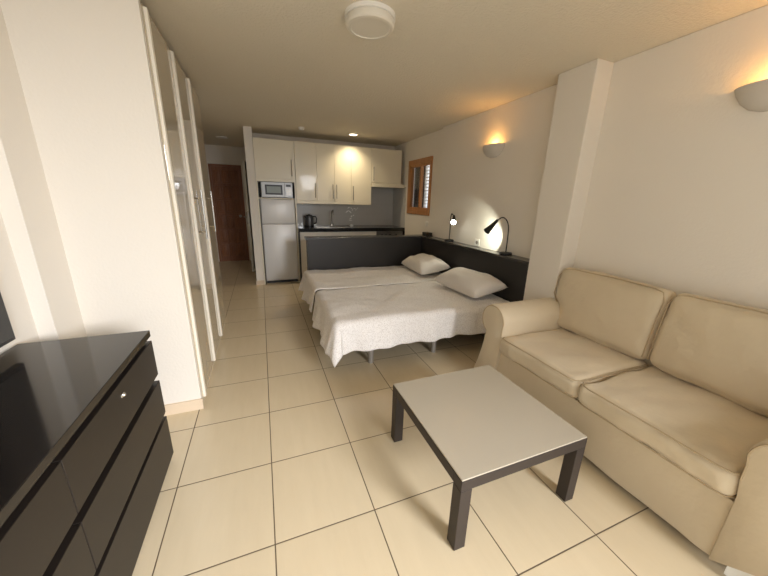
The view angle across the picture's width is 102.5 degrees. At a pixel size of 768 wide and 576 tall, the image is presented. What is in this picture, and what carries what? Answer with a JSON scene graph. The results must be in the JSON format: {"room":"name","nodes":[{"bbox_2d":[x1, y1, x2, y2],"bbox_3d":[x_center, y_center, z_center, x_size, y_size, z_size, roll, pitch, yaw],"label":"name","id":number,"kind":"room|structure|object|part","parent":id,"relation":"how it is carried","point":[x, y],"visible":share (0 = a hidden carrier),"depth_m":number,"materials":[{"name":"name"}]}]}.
{"room":"studio apartment","nodes":[
{"label":"studio apartment","id":0,"kind":"room"},
{"bbox_2d":[0,211,39,353],"bbox_3d":[-1.144,0.230,-0.105,0.100,2.410,3.310,-5,17,-21],"label":"wall","id":1,"kind":"structure","parent":0,"point":[12,290],"depth_m":1.39,"materials":[{"name":"beige paint"}]},
{"bbox_2d":[0,4,86,341],"bbox_3d":[-1.751,-0.245,1.495,0.170,2.410,0.240,-5,17,-21],"label":"wall","id":2,"kind":"structure","parent":0,"point":[26,206],"depth_m":1.45,"materials":[{"name":"beige paint"}]},
{"bbox_2d":[0,0,201,404],"bbox_3d":[-1.559,-0.301,1.709,0.688,2.410,0.035,-5,17,-21],"label":"wall","id":3,"kind":"structure","parent":0,"point":[83,66],"depth_m":1.62,"materials":[{"name":"beige paint"}]},
{"bbox_2d":[164,398,203,415],"bbox_3d":[-1.497,0.819,2.041,0.524,0.078,0.012,-5,17,-21],"label":"baseboard","id":4,"kind":"structure","parent":3,"relation":"attached to","point":[196,404],"depth_m":2.09,"materials":[{"name":"beige tile"}]},
{"bbox_2d":[204,144,250,261],"bbox_3d":[-2.791,-1.834,6.944,2.420,2.410,0.100,-5,17,-21],"label":"wall","id":5,"kind":"structure","parent":0,"point":[215,154],"depth_m":6.43,"materials":[{"name":"beige paint"}]},
{"bbox_2d":[208,163,249,261],"bbox_3d":[-3.371,-1.605,6.742,0.620,2.050,0.145,-5,17,-21],"label":"door","id":6,"kind":"structure","parent":5,"relation":"in","point":[226,185],"depth_m":6.71,"materials":[{"name":"red wood"}]},
{"bbox_3d":[-3.500,-2.339,6.461,0.142,0.270,0.044,-5,17,-21],"label":"raised panel","id":7,"kind":"part","parent":6,"relation":"part of","materials":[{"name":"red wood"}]},
{"bbox_3d":[-3.508,-2.042,6.546,0.142,0.270,0.044,-5,17,-21],"label":"raised panel","id":8,"kind":"part","parent":6,"relation":"part of","materials":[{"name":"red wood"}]},
{"bbox_3d":[-3.517,-1.744,6.632,0.142,0.270,0.044,-5,17,-21],"label":"raised panel","id":9,"kind":"part","parent":6,"relation":"part of","materials":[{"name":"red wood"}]},
{"bbox_3d":[-3.525,-1.446,6.717,0.142,0.270,0.044,-5,17,-21],"label":"raised panel","id":10,"kind":"part","parent":6,"relation":"part of","materials":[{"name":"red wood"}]},
{"bbox_3d":[-3.533,-1.148,6.802,0.142,0.270,0.044,-5,17,-21],"label":"raised panel","id":11,"kind":"part","parent":6,"relation":"part of","materials":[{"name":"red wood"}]},
{"bbox_3d":[-3.351,-2.352,6.518,0.142,0.270,0.044,-5,17,-21],"label":"raised panel","id":12,"kind":"part","parent":6,"relation":"part of","materials":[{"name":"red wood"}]},
{"bbox_3d":[-3.541,-0.850,6.888,0.142,0.270,0.044,-5,17,-21],"label":"raised panel","id":13,"kind":"part","parent":6,"relation":"part of","materials":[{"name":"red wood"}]},
{"bbox_3d":[-3.359,-2.054,6.603,0.142,0.270,0.044,-5,17,-21],"label":"raised panel","id":14,"kind":"part","parent":6,"relation":"part of","materials":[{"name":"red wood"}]},
{"bbox_3d":[-3.367,-1.756,6.688,0.142,0.270,0.044,-5,17,-21],"label":"raised panel","id":15,"kind":"part","parent":6,"relation":"part of","materials":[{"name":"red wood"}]},
{"bbox_3d":[-3.376,-1.458,6.774,0.142,0.270,0.044,-5,17,-21],"label":"raised panel","id":16,"kind":"part","parent":6,"relation":"part of","materials":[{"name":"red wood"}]},
{"bbox_3d":[-3.384,-1.160,6.859,0.142,0.270,0.044,-5,17,-21],"label":"raised panel","id":17,"kind":"part","parent":6,"relation":"part of","materials":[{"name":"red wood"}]},
{"bbox_3d":[-3.392,-0.862,6.944,0.142,0.270,0.044,-5,17,-21],"label":"raised panel","id":18,"kind":"part","parent":6,"relation":"part of","materials":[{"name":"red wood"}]},
{"bbox_3d":[-3.202,-2.364,6.574,0.142,0.270,0.044,-5,17,-21],"label":"raised panel","id":19,"kind":"part","parent":6,"relation":"part of","materials":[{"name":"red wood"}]},
{"bbox_3d":[-3.210,-2.066,6.660,0.142,0.270,0.044,-5,17,-21],"label":"raised panel","id":20,"kind":"part","parent":6,"relation":"part of","materials":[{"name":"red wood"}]},
{"bbox_3d":[-3.218,-1.768,6.745,0.142,0.270,0.044,-5,17,-21],"label":"raised panel","id":21,"kind":"part","parent":6,"relation":"part of","materials":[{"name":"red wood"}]},
{"bbox_3d":[-3.226,-1.470,6.830,0.142,0.270,0.044,-5,17,-21],"label":"raised panel","id":22,"kind":"part","parent":6,"relation":"part of","materials":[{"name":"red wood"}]},
{"bbox_3d":[-3.235,-1.172,6.915,0.142,0.270,0.044,-5,17,-21],"label":"raised panel","id":23,"kind":"part","parent":6,"relation":"part of","materials":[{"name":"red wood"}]},
{"bbox_3d":[-3.243,-0.874,7.001,0.142,0.270,0.044,-5,17,-21],"label":"raised panel","id":24,"kind":"part","parent":6,"relation":"part of","materials":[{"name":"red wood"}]},
{"bbox_2d":[243,126,263,280],"bbox_3d":[-2.451,-1.516,5.867,0.115,2.410,2.280,-5,17,-21],"label":"wall","id":25,"kind":"structure","parent":0,"point":[247,131],"depth_m":4.81,"materials":[{"name":"beige paint"}]},
{"bbox_2d":[242,161,255,271],"bbox_3d":[-2.613,-1.412,6.107,0.283,2.070,0.850,-5,17,-21],"label":"door","id":26,"kind":"structure","parent":25,"relation":"in","point":[248,213],"depth_m":5.75,"materials":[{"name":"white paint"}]},
{"bbox_2d":[256,280,264,284],"bbox_3d":[-2.070,-0.088,5.160,0.130,0.075,0.018,-5,17,-21],"label":"baseboard","id":27,"kind":"structure","parent":25,"relation":"attached to","point":[260,282],"depth_m":5.15,"materials":[{"name":"beige tile"}]},
{"bbox_2d":[252,133,394,224],"bbox_3d":[-0.944,-1.460,5.815,2.650,2.410,0.108,-5,17,-21],"label":"wall","id":28,"kind":"structure","parent":0,"point":[380,211],"depth_m":5.84,"materials":[{"name":"grey paint"}]},
{"bbox_2d":[294,141,317,203],"bbox_3d":[-1.338,-1.907,5.171,0.337,0.937,0.535,-5,17,-21],"label":"upper cabinet","id":29,"kind":"object","parent":28,"relation":"attached to","point":[304,152],"visible":0.99,"depth_m":4.96,"materials":[{"name":"beige paint"}]},
{"bbox_3d":[-1.277,-1.426,5.112,0.337,0.049,0.064,-5,17,-21],"label":"light rail","id":30,"kind":"part","parent":29,"relation":"part of","materials":[{"name":"beige paint"}]},
{"bbox_2d":[316,143,350,204],"bbox_3d":[-0.911,-1.941,5.333,0.580,0.937,0.535,-5,17,-21],"label":"upper cabinet","id":31,"kind":"object","parent":28,"relation":"attached to","point":[333,162],"visible":0.94,"depth_m":5.12,"materials":[{"name":"beige paint"}]},
{"bbox_3d":[-0.966,-1.896,5.077,0.287,0.883,0.020,-5,17,-21],"label":"door","id":32,"kind":"part","parent":31,"relation":"part of","materials":[{"name":"beige paint"}]},
{"bbox_3d":[-0.850,-1.461,5.274,0.580,0.049,0.064,-5,17,-21],"label":"light rail","id":33,"kind":"part","parent":31,"relation":"part of","materials":[{"name":"beige paint"}]},
{"bbox_3d":[-0.695,-1.917,5.180,0.287,0.883,0.020,-5,17,-21],"label":"door","id":34,"kind":"part","parent":31,"relation":"part of","materials":[{"name":"beige paint"}]},
{"bbox_2d":[351,146,371,204],"bbox_3d":[-0.471,-1.977,5.499,0.363,0.937,0.535,-5,17,-21],"label":"upper cabinet","id":35,"kind":"object","parent":28,"relation":"attached to","point":[361,157],"visible":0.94,"depth_m":5.29,"materials":[{"name":"beige paint"}]},
{"bbox_3d":[-0.410,-1.496,5.440,0.363,0.049,0.064,-5,17,-21],"label":"light rail","id":36,"kind":"part","parent":35,"relation":"part of","materials":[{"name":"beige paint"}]},
{"bbox_2d":[371,148,401,183],"bbox_3d":[-0.033,-2.195,5.611,0.565,0.555,0.535,-5,17,-21],"label":"upper cabinet","id":37,"kind":"object","parent":28,"relation":"attached to","point":[386,164],"visible":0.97,"depth_m":5.40,"materials":[{"name":"beige paint"}]},
{"bbox_2d":[395,129,442,236],"bbox_3d":[0.549,-1.316,5.457,0.140,2.410,1.900,-5,17,-21],"label":"wall","id":38,"kind":"structure","parent":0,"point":[430,144],"depth_m":4.92,"materials":[{"name":"beige paint"}]},
{"bbox_2d":[371,183,404,187],"bbox_3d":[-0.008,-1.891,5.697,0.622,0.073,0.505,-5,17,-21],"label":"range hood","id":39,"kind":"object","parent":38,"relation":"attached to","point":[387,185],"visible":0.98,"depth_m":5.48,"materials":[{"name":"beige paint"}]},
{"bbox_2d":[392,187,405,227],"bbox_3d":[0.282,-1.549,5.902,0.008,0.720,0.590,-5,17,-21],"label":"wall","id":40,"kind":"structure","parent":38,"relation":"attached to","point":[399,194],"depth_m":5.87,"materials":[{"name":"grey paint"}]},
{"bbox_2d":[407,156,432,215],"bbox_3d":[0.631,-1.671,5.114,0.147,0.875,0.805,-5,17,-21],"label":"window","id":41,"kind":"structure","parent":38,"relation":"attached to","point":[420,170],"depth_m":5.07,"materials":[{"name":"orange wood"}]},
{"bbox_3d":[0.544,-1.706,5.231,0.050,0.725,0.365,-5,17,-21],"label":"sash","id":42,"kind":"part","parent":41,"relation":"part of","materials":[{"name":"orange wood"}]},
{"bbox_3d":[0.549,-1.707,5.232,0.004,0.655,0.333,-5,17,-21],"label":"pane","id":43,"kind":"part","parent":41,"relation":"part of","materials":[{"name":"clear glass"}]},
{"bbox_3d":[0.666,-1.616,4.927,0.050,0.725,0.313,-5,17,-21],"label":"sash","id":44,"kind":"part","parent":41,"relation":"part of","materials":[{"name":"orange wood"}]},
{"bbox_3d":[0.671,-1.617,4.929,0.004,0.655,0.281,-5,17,-21],"label":"pane","id":45,"kind":"part","parent":41,"relation":"part of","materials":[{"name":"clear glass"}]},
{"bbox_2d":[132,260,726,575],"bbox_3d":[-0.644,0.526,3.506,4.600,0.120,9.450,-5,17,-21],"label":"floor","id":46,"kind":"structure","parent":0,"point":[291,464],"depth_m":1.56,"materials":[{"name":"beige tile"}]},
{"bbox_2d":[0,330,173,575],"bbox_3d":[-1.111,0.809,0.847,0.497,0.774,1.580,-5,17,-21],"label":"dresser","id":47,"kind":"object","parent":46,"relation":"on","point":[86,448],"visible":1,"depth_m":1.03,"materials":[{"name":"black wood"}]},
{"bbox_2d":[0,292,15,347],"bbox_3d":[-1.371,0.103,0.798,0.078,0.595,0.935,-5,17,-21],"label":"television","id":48,"kind":"object","parent":47,"relation":"on","point":[7,335],"visible":1,"depth_m":1.23,"materials":[{"name":"black plastic"}]},
{"bbox_3d":[-0.755,0.671,0.508,0.028,0.190,0.791,-5,17,-21],"label":"drawer","id":49,"kind":"part","parent":47,"relation":"part of","materials":[{"name":"black laminate"}]},
{"bbox_3d":[-0.761,0.890,0.571,0.028,0.195,0.791,-5,17,-21],"label":"drawer","id":50,"kind":"part","parent":47,"relation":"part of","materials":[{"name":"black laminate"}]},
{"bbox_3d":[-1.040,0.460,1.216,0.028,0.190,0.785,-5,17,-21],"label":"drawer","id":51,"kind":"part","parent":47,"relation":"part of","materials":[{"name":"black laminate"}]},
{"bbox_3d":[-1.046,0.680,1.279,0.028,0.195,0.785,-5,17,-21],"label":"drawer","id":52,"kind":"part","parent":47,"relation":"part of","materials":[{"name":"black laminate"}]},
{"bbox_3d":[-1.053,0.914,1.346,0.028,0.242,0.785,-5,17,-21],"label":"drawer","id":53,"kind":"part","parent":47,"relation":"part of","materials":[{"name":"black laminate"}]},
{"bbox_2d":[140,1,225,401],"bbox_3d":[-1.763,-0.512,2.473,0.639,2.385,1.580,-5,17,-21],"label":"wardrobe","id":54,"kind":"object","parent":46,"relation":"on","point":[177,101],"visible":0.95,"depth_m":2.22,"materials":[{"name":"beige wood"}]},
{"bbox_3d":[-1.535,-0.533,2.558,0.021,2.280,0.522,-5,17,-21],"label":"door","id":55,"kind":"part","parent":54,"relation":"part of","materials":[{"name":"beige wood"}]},
{"bbox_3d":[-1.435,-0.570,2.407,0.065,0.370,0.014,-5,17,-21],"label":"bar handle","id":56,"kind":"part","parent":54,"relation":"part of","materials":[{"name":"silver metal"}]},
{"bbox_3d":[-1.725,-0.673,3.030,0.021,2.280,0.522,-5,17,-21],"label":"door","id":57,"kind":"part","parent":54,"relation":"part of","materials":[{"name":"beige wood"}]},
{"bbox_3d":[-1.625,-0.711,2.879,0.065,0.370,0.014,-5,17,-21],"label":"bar handle","id":58,"kind":"part","parent":54,"relation":"part of","materials":[{"name":"silver metal"}]},
{"bbox_2d":[252,137,299,283],"bbox_3d":[-1.791,-1.231,5.189,0.590,2.270,0.535,-5,17,-21],"label":"tall cabinet","id":59,"kind":"object","parent":46,"relation":"on","point":[274,161],"visible":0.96,"depth_m":4.78,"materials":[{"name":"beige paint"}]},
{"bbox_3d":[-1.689,-1.988,4.758,0.585,0.568,0.020,-5,17,-21],"label":"door","id":60,"kind":"part","parent":59,"relation":"part of","materials":[{"name":"beige paint"}]},
{"bbox_3d":[-1.697,-1.692,4.841,0.585,0.042,0.024,-5,17,-21],"label":"niche rail","id":61,"kind":"part","parent":59,"relation":"part of","materials":[{"name":"beige paint"}]},
{"bbox_2d":[260,181,292,197],"bbox_3d":[-1.759,-1.604,5.048,0.480,0.244,0.357,-5,17,-21],"label":"microwave","id":62,"kind":"object","parent":59,"relation":"in","point":[268,189],"visible":0.94,"depth_m":4.89,"materials":[{"name":"silver metal"}]},
{"bbox_3d":[-1.760,-1.558,4.883,0.345,0.230,0.020,-5,17,-21],"label":"door","id":63,"kind":"part","parent":62,"relation":"part of","materials":[{"name":"silver metal"}]},
{"bbox_3d":[-1.538,-1.577,4.967,0.120,0.230,0.018,-5,17,-21],"label":"control panel","id":64,"kind":"part","parent":62,"relation":"part of","materials":[{"name":"silver metal"}]},
{"bbox_2d":[260,199,297,282],"bbox_3d":[-1.809,-0.818,5.341,0.528,1.392,0.415,-5,17,-21],"label":"refrigerator","id":65,"kind":"object","parent":46,"relation":"on","point":[277,215],"visible":0.96,"depth_m":5.14,"materials":[{"name":"silver metal"}]},
{"bbox_3d":[-1.731,-1.252,5.042,0.528,0.385,0.055,-5,17,-21],"label":"freezer door","id":66,"kind":"part","parent":65,"relation":"part of","materials":[{"name":"silver metal"}]},
{"bbox_3d":[-1.749,-0.601,5.228,0.528,0.950,0.055,-5,17,-21],"label":"fridge door","id":67,"kind":"part","parent":65,"relation":"part of","materials":[{"name":"silver metal"}]},
{"bbox_2d":[298,232,301,281],"bbox_3d":[-1.514,-0.579,5.467,0.017,0.879,0.570,-5,17,-21],"label":"panel","id":68,"kind":"object","parent":46,"relation":"on","point":[298,232],"visible":0.29,"depth_m":5.23,"materials":[{"name":"black laminate"}]},
{"bbox_2d":[300,232,325,275],"bbox_3d":[-1.300,-0.592,5.532,0.425,0.880,0.615,-5,17,-21],"label":"base cabinet","id":69,"kind":"object","parent":46,"relation":"on","point":[302,234],"visible":0.35,"depth_m":5.20,"materials":[{"name":"beige paint"}]},
{"bbox_3d":[-1.207,-0.509,5.303,0.421,0.630,0.020,-5,17,-21],"label":"door","id":70,"kind":"part","parent":69,"relation":"part of","materials":[{"name":"beige paint"}]},
{"bbox_3d":[-1.197,-0.879,5.198,0.421,0.130,0.020,-5,17,-21],"label":"drawer","id":71,"kind":"part","parent":69,"relation":"part of","materials":[{"name":"beige paint"}]},
{"bbox_2d":[298,225,404,231],"bbox_3d":[-0.612,-1.099,5.659,1.912,0.060,0.601,-5,17,-21],"label":"countertop","id":72,"kind":"structure","parent":69,"relation":"on","point":[301,228],"depth_m":5.46,"materials":[{"name":"black stone"}]},
{"bbox_2d":[304,214,316,225],"bbox_3d":[-1.312,-1.211,5.486,0.201,0.213,0.159,6,16,14],"label":"kettle","id":73,"kind":"object","parent":72,"relation":"on","point":[308,218],"visible":0.97,"depth_m":5.44,"materials":[{"name":"black plastic"}]},
{"bbox_2d":[314,226,350,227],"bbox_3d":[-0.926,-1.090,5.479,0.590,0.005,0.340,-5,17,-21],"label":"sink","id":74,"kind":"object","parent":72,"relation":"in","point":[314,226],"visible":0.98,"depth_m":5.42,"materials":[{"name":"silver metal"}]},
{"bbox_2d":[330,210,335,225],"bbox_3d":[-0.942,-1.280,5.614,0.112,0.296,0.170,5,16,11],"label":"tap","id":75,"kind":"object","parent":72,"relation":"on","point":[332,212],"visible":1,"depth_m":5.65,"materials":[{"name":"silver metal"}]},
{"bbox_2d":[326,232,349,235],"bbox_3d":[-0.902,-0.625,5.683,0.430,0.880,0.615,-5,17,-21],"label":"base cabinet","id":76,"kind":"object","parent":46,"relation":"on","point":[327,233],"visible":0.17,"depth_m":5.33,"materials":[{"name":"beige paint"}]},
{"bbox_2d":[350,231,375,235],"bbox_3d":[-0.473,-0.659,5.846,0.490,0.880,0.615,-5,17,-21],"label":"base cabinet","id":77,"kind":"object","parent":46,"relation":"on","point":[357,233],"visible":0.19,"depth_m":5.49,"materials":[{"name":"beige paint"}]},
{"bbox_2d":[314,283,411,296],"bbox_3d":[-0.054,0.067,4.116,1.740,0.459,0.930,-5,17,-21],"label":"bed","id":78,"kind":"object","parent":46,"relation":"on","point":[409,283],"visible":0.02,"depth_m":3.47,"materials":[{"name":"grey fabric"}]},
{"bbox_2d":[298,266,441,311],"bbox_3d":[-0.131,-0.052,4.076,1.870,0.284,0.972,-5,17,-21],"label":"bedspread","id":79,"kind":"object","parent":78,"relation":"on","point":[312,281],"visible":0.82,"depth_m":3.87,"materials":[{"name":"fabric"}]},
{"bbox_2d":[402,253,450,274],"bbox_3d":[0.554,-0.347,4.227,0.414,0.216,0.720,-4,17,-17],"label":"pillow","id":80,"kind":"object","parent":79,"relation":"on","point":[422,263],"visible":1,"depth_m":3.98,"materials":[{"name":"white fabric"}]},
{"bbox_2d":[304,235,425,301],"bbox_3d":[-0.182,-0.325,4.649,1.937,0.912,0.177,-5,17,-21],"label":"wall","id":81,"kind":"structure","parent":46,"relation":"on","point":[323,252],"depth_m":4.45,"materials":[{"name":"black laminate"}]},
{"bbox_2d":[422,232,431,235],"bbox_3d":[0.678,-0.853,4.839,0.095,0.042,0.155,-5,17,-21],"label":"storage box","id":82,"kind":"object","parent":81,"relation":"on","point":[423,233],"visible":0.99,"depth_m":4.79,"materials":[{"name":"black metal"}]},
{"bbox_2d":[376,231,402,234],"bbox_3d":[0.014,-0.697,6.024,0.540,0.880,0.626,-5,17,-21],"label":"oven","id":83,"kind":"object","parent":46,"relation":"on","point":[377,232],"visible":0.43,"depth_m":5.67,"materials":[{"name":"black glass"}]},
{"bbox_2d":[368,333,485,363],"bbox_3d":[0.289,0.320,3.264,1.740,0.459,0.875,-5,17,-21],"label":"bed","id":84,"kind":"object","parent":46,"relation":"on","point":[433,344],"visible":0.09,"depth_m":2.79,"materials":[{"name":"grey metal"}]},
{"bbox_3d":[-0.119,0.579,2.783,0.080,0.205,0.080,-5,17,-21],"label":"leg","id":85,"kind":"part","parent":84,"relation":"part of","materials":[{"name":"grey metal"}]},
{"bbox_2d":[312,281,508,367],"bbox_3d":[0.239,0.262,3.175,1.870,0.368,1.017,-5,17,-21],"label":"bedspread","id":86,"kind":"object","parent":84,"relation":"on","point":[369,318],"visible":0.86,"depth_m":2.79,"materials":[{"name":"fabric"}]},
{"bbox_2d":[434,267,507,297],"bbox_3d":[0.915,-0.081,3.344,0.414,0.208,0.740,-6,17,-23],"label":"pillow","id":87,"kind":"object","parent":86,"relation":"on","point":[471,283],"visible":1,"depth_m":3.14,"materials":[{"name":"white fabric"}]},
{"bbox_3d":[0.487,0.530,3.012,0.080,0.205,0.080,-5,17,-21],"label":"leg","id":88,"kind":"part","parent":84,"relation":"part of","materials":[{"name":"grey metal"}]},
{"bbox_2d":[421,236,529,301],"bbox_3d":[1.013,-0.088,3.934,0.152,0.912,2.129,-5,17,-21],"label":"headboard","id":89,"kind":"object","parent":46,"relation":"on","point":[512,270],"visible":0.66,"depth_m":3.40,"materials":[{"name":"black laminate"}]},
{"bbox_3d":[0.611,-0.332,4.798,0.018,0.885,0.165,-5,17,-21],"label":"corner panel","id":90,"kind":"part","parent":89,"relation":"part of","materials":[{"name":"black laminate"}]},
{"bbox_2d":[444,213,455,241],"bbox_3d":[0.898,-0.796,4.068,0.128,0.368,0.298,0,16,-5],"label":"desk lamp","id":91,"kind":"object","parent":89,"relation":"on","point":[453,221],"visible":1,"depth_m":4.07,"materials":[{"name":"black metal"}]},
{"bbox_2d":[484,217,511,254],"bbox_3d":[1.199,-0.553,3.229,0.317,0.378,0.127,11,18,30],"label":"desk lamp","id":92,"kind":"object","parent":89,"relation":"on","point":[490,227],"visible":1,"depth_m":3.20,"materials":[{"name":"black metal"}]},
{"bbox_3d":[1.122,-0.648,3.245,0.074,0.161,0.156,-5,17,-21],"label":"lamp shade","id":93,"kind":"part","parent":92,"relation":"part of","materials":[{"name":"black metal"}]},
{"bbox_2d":[391,365,587,550],"bbox_3d":[0.503,0.817,1.694,0.705,0.378,0.702,-5,17,-21],"label":"coffee table","id":94,"kind":"object","parent":46,"relation":"on","point":[481,426],"visible":1,"depth_m":1.50,"materials":[{"name":"grey wood"}]},
{"bbox_3d":[0.083,0.784,1.877,0.055,0.319,0.055,-5,17,-21],"label":"leg","id":95,"kind":"part","parent":94,"relation":"part of","materials":[{"name":"grey wood"}]},
{"bbox_3d":[0.316,0.956,1.298,0.055,0.319,0.055,-5,17,-21],"label":"leg","id":96,"kind":"part","parent":94,"relation":"part of","materials":[{"name":"grey wood"}]},
{"bbox_3d":[0.922,0.907,1.528,0.055,0.319,0.055,-5,17,-21],"label":"leg","id":97,"kind":"part","parent":94,"relation":"part of","materials":[{"name":"grey wood"}]},
{"bbox_2d":[474,268,767,575],"bbox_3d":[1.490,0.491,1.886,0.845,0.952,1.809,-5,17,-21],"label":"sofa","id":98,"kind":"object","parent":46,"relation":"on","point":[667,391],"visible":0.98,"depth_m":1.64,"materials":[{"name":"beige fabric"}]},
{"bbox_3d":[1.118,0.413,2.575,0.646,0.633,0.264,-5,17,-21],"label":"arm","id":99,"kind":"part","parent":98,"relation":"part of","materials":[{"name":"beige fabric"}]},
{"bbox_2d":[500,328,647,396],"bbox_3d":[1.308,0.490,2.188,0.717,0.175,0.654,-5,17,-21],"label":"seat cushion","id":100,"kind":"object","parent":98,"relation":"on","point":[564,360],"depth_m":2.05,"materials":[{"name":"beige fabric"}]},
{"bbox_3d":[1.819,0.505,1.962,0.105,0.779,1.624,-5,17,-21],"label":"frame","id":101,"kind":"part","parent":98,"relation":"part of","materials":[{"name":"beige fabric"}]},
{"bbox_2d":[556,268,675,358],"bbox_3d":[1.622,0.152,2.278,0.263,0.509,0.758,-5,17,-21],"label":"cushion","id":102,"kind":"object","parent":98,"relation":"on","point":[624,317],"depth_m":2.13,"materials":[{"name":"beige fabric"}]},
{"bbox_2d":[578,366,767,495],"bbox_3d":[1.546,0.662,1.603,0.706,0.184,0.672,-5,17,-21],"label":"seat cushion","id":103,"kind":"object","parent":98,"relation":"on","point":[705,434],"depth_m":1.48,"materials":[{"name":"beige fabric"}]},
{"bbox_2d":[650,293,767,416],"bbox_3d":[1.893,0.357,1.601,0.267,0.507,0.762,-5,17,-21],"label":"cushion","id":104,"kind":"object","parent":98,"relation":"on","point":[716,349],"depth_m":1.64,"materials":[{"name":"beige fabric"}]},
{"bbox_3d":[1.745,0.817,1.224,0.762,0.633,0.266,-5,17,-21],"label":"arm","id":105,"kind":"part","parent":98,"relation":"part of","materials":[{"name":"beige fabric"}]},
{"bbox_2d":[140,0,767,146],"bbox_3d":[-0.577,-1.896,2.813,4.600,0.100,9.450,-5,17,-21],"label":"ceiling","id":106,"kind":"structure","parent":0,"point":[271,67],"depth_m":2.13,"materials":[{"name":"beige paint"}]},
{"bbox_2d":[344,0,394,39],"bbox_3d":[-0.078,-1.488,1.726,0.284,0.060,0.284,-5,17,-21],"label":"ceiling lamp","id":107,"kind":"object","parent":106,"relation":"attached to","point":[365,19],"visible":1,"depth_m":1.66,"materials":[{"name":"white plastic"}]},
{"bbox_2d":[523,58,613,300],"bbox_3d":[1.471,-0.481,2.632,0.166,2.410,0.318,-5,17,-21],"label":"pillar","id":108,"kind":"structure","parent":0,"point":[582,91],"depth_m":2.43,"materials":[{"name":"beige paint"}]},
{"bbox_2d":[435,5,767,309],"bbox_3d":[1.841,-0.332,2.144,0.160,2.410,5.480,-5,17,-21],"label":"wall","id":109,"kind":"structure","parent":0,"point":[677,201],"depth_m":1.98,"materials":[{"name":"beige paint"}]},
{"bbox_2d":[474,239,479,245],"bbox_3d":[1.128,-0.552,3.735,0.013,0.080,0.085,-5,17,-21],"label":"wall socket","id":110,"kind":"object","parent":109,"relation":"attached to","point":[477,241],"visible":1,"depth_m":3.72,"materials":[{"name":"white plastic"}]},
{"bbox_2d":[483,143,504,157],"bbox_3d":[1.155,-1.485,3.342,0.097,0.128,0.312,-5,17,-21],"label":"wall sconce","id":111,"kind":"object","parent":109,"relation":"attached to","point":[492,150],"visible":1,"depth_m":3.28,"materials":[{"name":"beige paint"}]},
{"bbox_2d":[734,79,767,111],"bbox_3d":[1.893,-0.942,1.497,0.105,0.128,0.340,-5,17,-21],"label":"wall sconce","id":112,"kind":"object","parent":109,"relation":"attached to","point":[753,96],"visible":1,"depth_m":1.54,"materials":[{"name":"beige paint"}]}
]}

